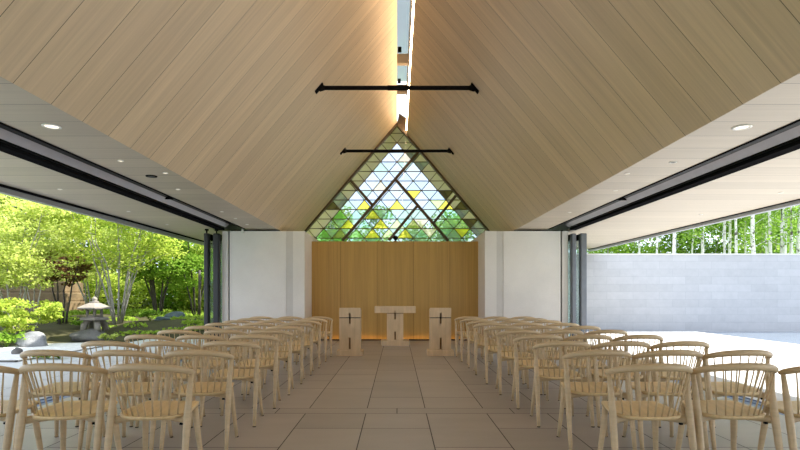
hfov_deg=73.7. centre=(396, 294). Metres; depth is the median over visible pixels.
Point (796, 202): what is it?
trim
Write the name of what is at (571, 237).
door
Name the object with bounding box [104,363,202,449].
chair
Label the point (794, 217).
leafy tree
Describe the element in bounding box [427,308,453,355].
lectern
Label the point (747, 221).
birch tree
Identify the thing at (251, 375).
chair
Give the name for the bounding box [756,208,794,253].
birch tree
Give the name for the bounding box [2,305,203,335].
grass
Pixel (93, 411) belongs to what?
chair
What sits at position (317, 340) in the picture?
chair
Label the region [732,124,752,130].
recessed light
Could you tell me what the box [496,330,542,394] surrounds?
chair
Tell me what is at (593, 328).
chair
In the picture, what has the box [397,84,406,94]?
beam
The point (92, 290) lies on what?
shrub
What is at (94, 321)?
stone lantern
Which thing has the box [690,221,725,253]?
birch tree
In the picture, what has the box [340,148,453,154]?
bar
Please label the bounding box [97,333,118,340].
leafy plant
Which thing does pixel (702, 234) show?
birch tree
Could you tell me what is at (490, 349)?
chair
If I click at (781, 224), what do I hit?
birch tree
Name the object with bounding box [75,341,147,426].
chair
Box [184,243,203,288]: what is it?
maple tree
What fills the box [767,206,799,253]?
birch tree
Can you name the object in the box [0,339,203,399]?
floor
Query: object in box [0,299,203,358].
ground
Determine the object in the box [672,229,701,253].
birch tree
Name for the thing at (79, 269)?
maple tree
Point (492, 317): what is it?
chair
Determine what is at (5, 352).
gravel
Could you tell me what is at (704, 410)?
chair
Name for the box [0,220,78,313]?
maple tree
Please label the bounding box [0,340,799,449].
floor
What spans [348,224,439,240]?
leafy tree
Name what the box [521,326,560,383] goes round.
chair
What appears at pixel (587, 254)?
wall cap
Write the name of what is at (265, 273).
wall
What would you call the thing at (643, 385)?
chair
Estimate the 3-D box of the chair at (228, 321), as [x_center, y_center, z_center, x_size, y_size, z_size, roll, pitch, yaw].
[-2.656,0.807,8.970,0.535,0.790,0.516,0,0,0]
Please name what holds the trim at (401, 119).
attached to the wall at (411, 1)
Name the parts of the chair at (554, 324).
rail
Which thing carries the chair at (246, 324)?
on the floor at (384, 376)
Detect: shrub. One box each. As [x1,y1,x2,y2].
[0,297,24,319]
[0,299,63,334]
[82,272,144,307]
[83,274,123,303]
[101,270,174,308]
[135,272,197,310]
[165,272,203,309]
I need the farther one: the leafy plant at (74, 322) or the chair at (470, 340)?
the leafy plant at (74, 322)
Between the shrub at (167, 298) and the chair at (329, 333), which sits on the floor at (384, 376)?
the chair at (329, 333)
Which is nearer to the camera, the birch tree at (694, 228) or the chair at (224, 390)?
the chair at (224, 390)
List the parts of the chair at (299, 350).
leg, rail, seat, leg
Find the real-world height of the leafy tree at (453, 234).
5.338 m
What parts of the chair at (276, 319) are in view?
rail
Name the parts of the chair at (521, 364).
leg, leg, seat, rail, cross rail, leg, leg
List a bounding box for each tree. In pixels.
[0,194,90,334]
[0,195,76,242]
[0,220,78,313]
[21,214,145,311]
[33,207,188,323]
[33,247,92,323]
[71,213,151,303]
[102,226,202,315]
[137,233,196,304]
[152,237,203,314]
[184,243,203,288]
[325,205,395,240]
[327,206,352,240]
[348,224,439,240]
[396,221,459,240]
[430,208,473,240]
[587,240,644,253]
[597,232,686,253]
[637,225,727,253]
[641,217,749,253]
[656,237,657,253]
[671,228,694,253]
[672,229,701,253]
[676,226,711,253]
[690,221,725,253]
[699,215,788,253]
[706,216,763,253]
[708,206,797,253]
[710,211,777,253]
[734,217,780,253]
[740,205,799,253]
[742,206,799,253]
[743,211,798,253]
[746,217,796,251]
[755,205,799,253]
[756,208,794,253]
[760,208,794,253]
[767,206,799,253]
[786,206,799,253]
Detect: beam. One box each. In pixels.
[397,54,408,65]
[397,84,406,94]
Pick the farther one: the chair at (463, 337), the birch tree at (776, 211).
the birch tree at (776, 211)
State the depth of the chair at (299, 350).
7.24 m
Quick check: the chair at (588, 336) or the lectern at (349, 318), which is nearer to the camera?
the chair at (588, 336)
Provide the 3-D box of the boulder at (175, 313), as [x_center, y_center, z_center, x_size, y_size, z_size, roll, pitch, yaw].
[-7.388,0.688,17.800,0.607,0.291,0.561,0,0,39]
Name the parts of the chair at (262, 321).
rail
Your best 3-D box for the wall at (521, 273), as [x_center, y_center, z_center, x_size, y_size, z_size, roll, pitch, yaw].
[3.180,-0.185,14.375,2.040,2.770,2.550,0,0,0]
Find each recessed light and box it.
[41,123,61,129]
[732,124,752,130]
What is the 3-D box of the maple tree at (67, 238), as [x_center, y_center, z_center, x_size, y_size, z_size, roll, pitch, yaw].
[-10.322,-1.166,17.923,3.498,3.721,3.845,0,0,39]
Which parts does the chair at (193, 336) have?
leg, rail, seat, leg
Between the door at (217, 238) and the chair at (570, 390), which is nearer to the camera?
the chair at (570, 390)
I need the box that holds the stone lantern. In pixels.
[77,296,111,331]
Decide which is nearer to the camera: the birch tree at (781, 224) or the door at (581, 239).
the door at (581, 239)
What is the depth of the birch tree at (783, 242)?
22.66 m
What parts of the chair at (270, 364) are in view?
leg, cross rail, rail, seat, leg, leg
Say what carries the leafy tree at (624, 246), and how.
on the ground
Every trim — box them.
[0,184,203,244]
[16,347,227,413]
[231,230,279,230]
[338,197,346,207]
[397,113,406,131]
[407,153,479,235]
[514,230,562,230]
[588,199,799,251]
[608,360,784,415]
[700,332,799,344]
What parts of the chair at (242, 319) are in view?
rail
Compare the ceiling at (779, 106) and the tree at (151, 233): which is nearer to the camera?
the ceiling at (779, 106)
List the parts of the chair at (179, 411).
leg, leg, cross rail, rail, seat, leg, leg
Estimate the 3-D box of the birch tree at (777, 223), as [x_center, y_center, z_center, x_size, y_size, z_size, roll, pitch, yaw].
[17.655,-4.273,23.973,2.812,10.912,3.233,0,0,0]
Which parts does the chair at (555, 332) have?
leg, seat, rail, leg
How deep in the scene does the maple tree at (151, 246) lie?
15.65 m
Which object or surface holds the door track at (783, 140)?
attached to the ceiling at (757, 186)
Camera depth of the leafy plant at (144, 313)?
16.53 m
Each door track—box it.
[0,122,244,229]
[549,119,799,229]
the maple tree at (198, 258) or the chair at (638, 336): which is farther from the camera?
the maple tree at (198, 258)
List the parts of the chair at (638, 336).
leg, seat, rail, leg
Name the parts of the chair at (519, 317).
rail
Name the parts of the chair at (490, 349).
leg, rail, seat, leg, leg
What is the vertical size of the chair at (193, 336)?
0.790 m
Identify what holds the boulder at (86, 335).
on the ground at (54, 332)
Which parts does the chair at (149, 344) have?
leg, cross rail, rail, seat, leg, leg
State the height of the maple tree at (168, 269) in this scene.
4.175 m
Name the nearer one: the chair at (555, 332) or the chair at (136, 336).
the chair at (136, 336)
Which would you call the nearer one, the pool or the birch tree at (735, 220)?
the pool
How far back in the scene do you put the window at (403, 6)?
13.73 m
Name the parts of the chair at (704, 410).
leg, leg, seat, leg, rail, cross rail, leg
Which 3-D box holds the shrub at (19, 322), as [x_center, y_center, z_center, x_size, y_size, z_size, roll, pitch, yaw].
[-8.972,0.650,12.886,1.628,1.101,1.810,0,0,-36]
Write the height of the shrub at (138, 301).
1.749 m
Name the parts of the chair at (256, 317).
rail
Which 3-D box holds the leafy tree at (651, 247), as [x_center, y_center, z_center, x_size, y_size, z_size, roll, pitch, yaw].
[12.741,-2.188,29.108,4.767,6.800,5.595,0,0,-32]
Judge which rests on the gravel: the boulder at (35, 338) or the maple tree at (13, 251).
the boulder at (35, 338)
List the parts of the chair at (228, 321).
rail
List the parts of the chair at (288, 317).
rail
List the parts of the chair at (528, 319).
rail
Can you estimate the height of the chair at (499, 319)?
0.790 m
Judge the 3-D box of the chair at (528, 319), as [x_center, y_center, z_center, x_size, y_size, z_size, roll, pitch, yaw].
[2.483,0.807,9.769,0.535,0.790,0.516,0,0,-1]
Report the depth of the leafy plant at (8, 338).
12.06 m
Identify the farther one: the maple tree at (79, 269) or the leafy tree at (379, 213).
the leafy tree at (379, 213)
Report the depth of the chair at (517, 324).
8.02 m
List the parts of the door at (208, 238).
glass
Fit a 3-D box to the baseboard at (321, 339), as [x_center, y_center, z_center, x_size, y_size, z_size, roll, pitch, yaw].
[-0.055,1.183,14.090,4.430,0.035,0.040,0,0,0]
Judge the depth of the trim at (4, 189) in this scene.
9.90 m
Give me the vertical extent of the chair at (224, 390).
0.790 m
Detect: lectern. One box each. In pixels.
[336,308,363,355]
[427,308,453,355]
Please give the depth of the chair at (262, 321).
8.75 m
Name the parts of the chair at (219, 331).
rail, seat, leg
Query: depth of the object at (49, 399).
6.12 m
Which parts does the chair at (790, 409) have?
leg, seat, rail, leg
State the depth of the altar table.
12.66 m
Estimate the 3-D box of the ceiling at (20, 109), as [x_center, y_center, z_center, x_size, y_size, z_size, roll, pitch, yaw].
[-3.325,-1.670,6.500,0.770,0.100,21.000,0,0,0]
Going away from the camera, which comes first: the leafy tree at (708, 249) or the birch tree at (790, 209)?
the birch tree at (790, 209)
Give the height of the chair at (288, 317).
0.790 m
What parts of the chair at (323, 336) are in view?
rail, seat, leg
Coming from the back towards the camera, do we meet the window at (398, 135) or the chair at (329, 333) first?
the window at (398, 135)
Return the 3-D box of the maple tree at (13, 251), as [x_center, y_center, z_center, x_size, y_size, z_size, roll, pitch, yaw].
[-10.181,-0.851,13.749,3.686,3.815,3.394,0,0,-14]
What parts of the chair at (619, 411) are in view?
leg, leg, seat, rail, cross rail, leg, leg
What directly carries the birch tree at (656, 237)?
on the ground
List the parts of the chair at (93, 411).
leg, cross rail, rail, leg, seat, leg, leg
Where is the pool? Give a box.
[587,331,799,343]
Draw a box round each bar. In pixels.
[315,83,478,93]
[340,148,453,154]
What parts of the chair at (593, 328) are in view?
seat, rail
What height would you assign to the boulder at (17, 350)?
0.135 m
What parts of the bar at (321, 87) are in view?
rod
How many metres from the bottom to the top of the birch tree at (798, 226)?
9.674 m
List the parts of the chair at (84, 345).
leg, cross rail, rail, seat, leg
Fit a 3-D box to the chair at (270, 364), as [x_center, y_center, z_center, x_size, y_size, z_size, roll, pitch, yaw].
[-1.542,0.807,5.837,0.535,0.790,0.516,0,0,0]
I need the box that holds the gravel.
[0,343,104,361]
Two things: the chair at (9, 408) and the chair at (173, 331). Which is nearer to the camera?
the chair at (9, 408)
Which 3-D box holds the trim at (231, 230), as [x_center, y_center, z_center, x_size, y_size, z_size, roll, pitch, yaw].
[-3.545,-1.595,13.425,1.210,0.050,0.150,0,0,0]
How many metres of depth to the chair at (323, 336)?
9.62 m
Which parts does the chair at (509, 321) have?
rail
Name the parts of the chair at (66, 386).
leg, cross rail, rail, leg, seat, leg, leg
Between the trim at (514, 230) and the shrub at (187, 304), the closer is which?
the trim at (514, 230)
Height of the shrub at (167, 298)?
2.045 m
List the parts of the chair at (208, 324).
rail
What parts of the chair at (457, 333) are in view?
leg, rail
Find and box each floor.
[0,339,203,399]
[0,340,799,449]
[587,332,799,401]
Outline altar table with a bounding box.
[375,306,415,345]
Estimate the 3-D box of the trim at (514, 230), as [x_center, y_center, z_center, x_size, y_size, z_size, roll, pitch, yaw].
[3.545,-1.595,13.425,1.210,0.050,0.150,0,0,0]
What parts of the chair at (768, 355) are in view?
leg, seat, rail, cross rail, leg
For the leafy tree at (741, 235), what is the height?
7.346 m
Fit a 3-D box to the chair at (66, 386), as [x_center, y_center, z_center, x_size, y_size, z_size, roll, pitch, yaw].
[-2.674,0.807,4.270,0.535,0.790,0.516,0,0,-1]
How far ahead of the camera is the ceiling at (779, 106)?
5.94 m
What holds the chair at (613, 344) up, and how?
on the floor at (384, 376)
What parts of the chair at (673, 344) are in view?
leg, rail, seat, leg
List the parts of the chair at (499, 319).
leg, rail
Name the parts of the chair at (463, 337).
leg, seat, rail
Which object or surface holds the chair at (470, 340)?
on the floor at (384, 376)
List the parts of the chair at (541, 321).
rail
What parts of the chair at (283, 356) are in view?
leg, leg, rail, seat, leg, leg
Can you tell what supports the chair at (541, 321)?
on the floor at (384, 376)
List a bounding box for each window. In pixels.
[304,122,489,240]
[397,0,409,80]
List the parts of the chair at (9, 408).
rail, leg, seat, leg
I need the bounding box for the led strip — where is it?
[406,0,414,129]
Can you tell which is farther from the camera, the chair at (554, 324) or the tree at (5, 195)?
the tree at (5, 195)
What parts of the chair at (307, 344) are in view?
leg, rail, seat, leg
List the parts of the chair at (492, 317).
rail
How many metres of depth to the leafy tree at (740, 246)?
28.03 m
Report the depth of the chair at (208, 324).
7.96 m
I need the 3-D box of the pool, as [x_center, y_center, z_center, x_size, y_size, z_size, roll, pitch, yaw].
[19.100,1.350,5.150,29.800,0.200,26.300,0,0,0]
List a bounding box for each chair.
[0,366,43,449]
[12,350,105,449]
[14,363,121,449]
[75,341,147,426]
[85,350,172,449]
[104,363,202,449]
[120,334,181,408]
[135,341,205,427]
[157,329,201,387]
[159,350,237,449]
[173,334,226,408]
[181,326,222,383]
[199,341,263,426]
[202,329,250,394]
[204,323,238,347]
[222,320,253,341]
[224,326,263,381]
[229,334,280,408]
[234,318,264,361]
[242,323,275,357]
[247,316,274,354]
[247,330,293,394]
[254,320,286,367]
[264,326,304,383]
[267,318,295,361]
[277,316,302,335]
[278,323,313,374]
[289,320,320,367]
[298,318,327,361]
[306,316,332,356]
[455,316,481,356]
[460,318,489,361]
[466,320,497,367]
[473,323,509,374]
[482,316,508,356]
[484,326,524,383]
[490,318,519,361]
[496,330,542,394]
[499,320,529,342]
[509,323,543,374]
[510,316,533,326]
[511,334,565,408]
[520,318,547,335]
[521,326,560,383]
[530,341,594,426]
[531,320,561,341]
[540,330,585,394]
[545,323,579,347]
[557,350,636,449]
[558,334,615,400]
[562,326,600,361]
[581,330,627,370]
[586,341,653,427]
[598,363,696,449]
[607,334,667,405]
[622,350,708,449]
[642,341,715,427]
[675,363,783,449]
[686,350,772,449]
[757,366,799,449]
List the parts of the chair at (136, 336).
leg, rail, seat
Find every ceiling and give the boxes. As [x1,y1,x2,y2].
[0,0,396,230]
[0,77,277,229]
[0,151,228,240]
[407,0,799,233]
[516,73,799,229]
[565,149,799,248]
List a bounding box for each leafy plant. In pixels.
[0,331,27,346]
[69,320,82,325]
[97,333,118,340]
[138,308,163,320]
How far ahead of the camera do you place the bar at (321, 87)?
9.01 m
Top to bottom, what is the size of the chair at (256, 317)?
0.790 m
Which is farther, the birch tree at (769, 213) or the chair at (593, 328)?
the birch tree at (769, 213)
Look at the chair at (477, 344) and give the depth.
8.05 m
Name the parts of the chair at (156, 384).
leg, cross rail, leg, rail, seat, leg, leg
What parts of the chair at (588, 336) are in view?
leg, leg, seat, rail, cross rail, leg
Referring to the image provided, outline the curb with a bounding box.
[0,360,17,362]
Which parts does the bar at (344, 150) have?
rod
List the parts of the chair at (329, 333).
rail, leg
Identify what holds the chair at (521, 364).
on the floor at (384, 376)
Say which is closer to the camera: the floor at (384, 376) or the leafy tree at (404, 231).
the floor at (384, 376)
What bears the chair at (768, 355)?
on the floor at (384, 376)
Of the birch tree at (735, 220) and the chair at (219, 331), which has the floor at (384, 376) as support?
the chair at (219, 331)
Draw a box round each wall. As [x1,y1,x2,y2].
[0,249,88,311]
[222,231,317,343]
[312,241,477,338]
[406,0,414,127]
[472,231,567,343]
[587,255,799,330]
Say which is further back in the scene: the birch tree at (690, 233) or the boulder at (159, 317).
the birch tree at (690, 233)
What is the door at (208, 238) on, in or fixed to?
on the floor at (8, 378)
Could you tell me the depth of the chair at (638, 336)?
5.64 m
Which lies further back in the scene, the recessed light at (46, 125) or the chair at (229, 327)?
the chair at (229, 327)
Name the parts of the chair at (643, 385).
leg, leg, seat, cross rail, rail, leg, leg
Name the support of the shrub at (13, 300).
on the ground at (54, 332)
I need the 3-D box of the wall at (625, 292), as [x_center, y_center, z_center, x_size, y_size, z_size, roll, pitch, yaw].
[22.300,0.062,18.475,35.400,2.875,0.350,0,0,0]
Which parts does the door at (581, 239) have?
glass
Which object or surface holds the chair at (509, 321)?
on the floor at (384, 376)
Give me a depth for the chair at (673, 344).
4.87 m
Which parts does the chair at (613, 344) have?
leg, leg, seat, rail, cross rail, leg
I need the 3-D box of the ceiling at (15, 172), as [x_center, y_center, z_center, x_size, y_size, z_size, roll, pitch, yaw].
[-5.085,-1.650,7.475,1.430,0.060,22.950,0,0,0]
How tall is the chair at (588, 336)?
0.790 m
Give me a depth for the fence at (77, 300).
20.20 m
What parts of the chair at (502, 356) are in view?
leg, leg, seat, cross rail, rail, leg, leg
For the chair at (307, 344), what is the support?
on the floor at (384, 376)
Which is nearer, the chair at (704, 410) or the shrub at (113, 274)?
the chair at (704, 410)
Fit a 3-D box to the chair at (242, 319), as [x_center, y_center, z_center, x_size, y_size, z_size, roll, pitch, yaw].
[-2.654,0.807,9.768,0.535,0.790,0.516,0,0,1]
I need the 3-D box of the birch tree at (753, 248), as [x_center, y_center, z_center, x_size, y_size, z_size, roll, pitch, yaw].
[13.776,-3.660,20.789,3.430,9.688,2.801,0,0,-38]
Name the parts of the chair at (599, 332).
rail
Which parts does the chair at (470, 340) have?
leg, rail, seat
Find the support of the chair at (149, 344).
on the floor at (384, 376)
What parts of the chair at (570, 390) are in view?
leg, leg, seat, rail, cross rail, leg, leg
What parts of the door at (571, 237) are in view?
glass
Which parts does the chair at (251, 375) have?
leg, leg, cross rail, rail, seat, leg, leg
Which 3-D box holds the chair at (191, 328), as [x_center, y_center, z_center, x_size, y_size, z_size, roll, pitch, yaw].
[-2.657,0.807,7.405,0.535,0.790,0.516,0,0,-1]
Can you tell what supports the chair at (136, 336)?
on the floor at (384, 376)
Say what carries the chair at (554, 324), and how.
on the floor at (384, 376)
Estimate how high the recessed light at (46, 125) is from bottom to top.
0.009 m
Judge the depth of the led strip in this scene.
10.69 m
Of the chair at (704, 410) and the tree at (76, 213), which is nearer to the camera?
the chair at (704, 410)
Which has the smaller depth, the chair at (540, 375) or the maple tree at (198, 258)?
the chair at (540, 375)
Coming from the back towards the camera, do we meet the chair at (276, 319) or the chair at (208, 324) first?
the chair at (276, 319)
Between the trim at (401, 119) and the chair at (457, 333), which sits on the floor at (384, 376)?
the chair at (457, 333)
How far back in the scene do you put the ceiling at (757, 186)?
9.24 m
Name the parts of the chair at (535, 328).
leg, seat, rail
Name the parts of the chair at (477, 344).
leg, seat, rail, leg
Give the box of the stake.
[198,270,200,314]
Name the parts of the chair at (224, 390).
leg, cross rail, rail, seat, leg, leg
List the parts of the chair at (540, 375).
leg, leg, seat, rail, cross rail, leg, leg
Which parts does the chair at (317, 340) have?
rail, seat, leg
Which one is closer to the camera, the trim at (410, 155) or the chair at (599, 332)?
the chair at (599, 332)
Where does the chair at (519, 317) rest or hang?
on the floor at (384, 376)
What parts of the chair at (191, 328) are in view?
rail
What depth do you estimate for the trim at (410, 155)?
17.00 m
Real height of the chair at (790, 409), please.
0.790 m
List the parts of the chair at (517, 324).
leg, rail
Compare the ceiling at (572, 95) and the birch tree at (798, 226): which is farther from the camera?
the birch tree at (798, 226)
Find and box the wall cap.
[587,254,799,254]
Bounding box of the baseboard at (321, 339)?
[321,339,466,339]
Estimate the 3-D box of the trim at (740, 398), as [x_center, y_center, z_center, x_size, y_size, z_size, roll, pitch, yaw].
[3.980,1.230,5.100,0.240,0.060,18.200,0,0,0]
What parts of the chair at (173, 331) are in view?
leg, rail, leg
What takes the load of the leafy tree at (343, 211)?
on the ground
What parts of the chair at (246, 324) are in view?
rail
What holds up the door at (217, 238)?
in the wall at (265, 273)
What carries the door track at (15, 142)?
attached to the ceiling at (15, 172)
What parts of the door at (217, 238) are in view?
glass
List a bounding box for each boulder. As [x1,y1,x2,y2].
[11,347,22,353]
[15,331,47,346]
[69,329,108,341]
[155,316,169,319]
[164,311,184,317]
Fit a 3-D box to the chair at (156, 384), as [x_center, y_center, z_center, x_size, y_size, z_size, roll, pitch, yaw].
[-2.111,0.807,4.260,0.535,0.790,0.516,0,0,1]
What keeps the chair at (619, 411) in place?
on the floor at (384, 376)
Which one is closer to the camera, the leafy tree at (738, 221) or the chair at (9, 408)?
the chair at (9, 408)
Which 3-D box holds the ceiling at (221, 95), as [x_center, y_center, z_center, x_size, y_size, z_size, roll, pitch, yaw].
[-1.495,-3.555,6.500,2.990,3.871,21.000,0,0,0]
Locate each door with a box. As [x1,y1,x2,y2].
[204,229,212,341]
[213,229,221,340]
[568,233,575,340]
[576,233,586,341]
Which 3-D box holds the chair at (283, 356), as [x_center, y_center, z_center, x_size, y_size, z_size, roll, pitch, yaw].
[-1.542,0.807,6.604,0.535,0.790,0.516,0,0,1]
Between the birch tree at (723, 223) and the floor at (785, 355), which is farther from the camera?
the birch tree at (723, 223)
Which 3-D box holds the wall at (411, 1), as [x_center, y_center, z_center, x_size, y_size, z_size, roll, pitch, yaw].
[0.344,-5.771,6.500,0.093,2.078,21.000,0,0,0]
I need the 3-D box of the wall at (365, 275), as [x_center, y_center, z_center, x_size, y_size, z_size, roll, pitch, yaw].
[-0.055,-0.114,14.925,4.430,2.627,1.450,0,0,0]
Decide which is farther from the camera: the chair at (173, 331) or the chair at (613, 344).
the chair at (173, 331)
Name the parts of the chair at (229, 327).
rail, seat, leg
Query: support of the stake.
on the ground at (54, 332)

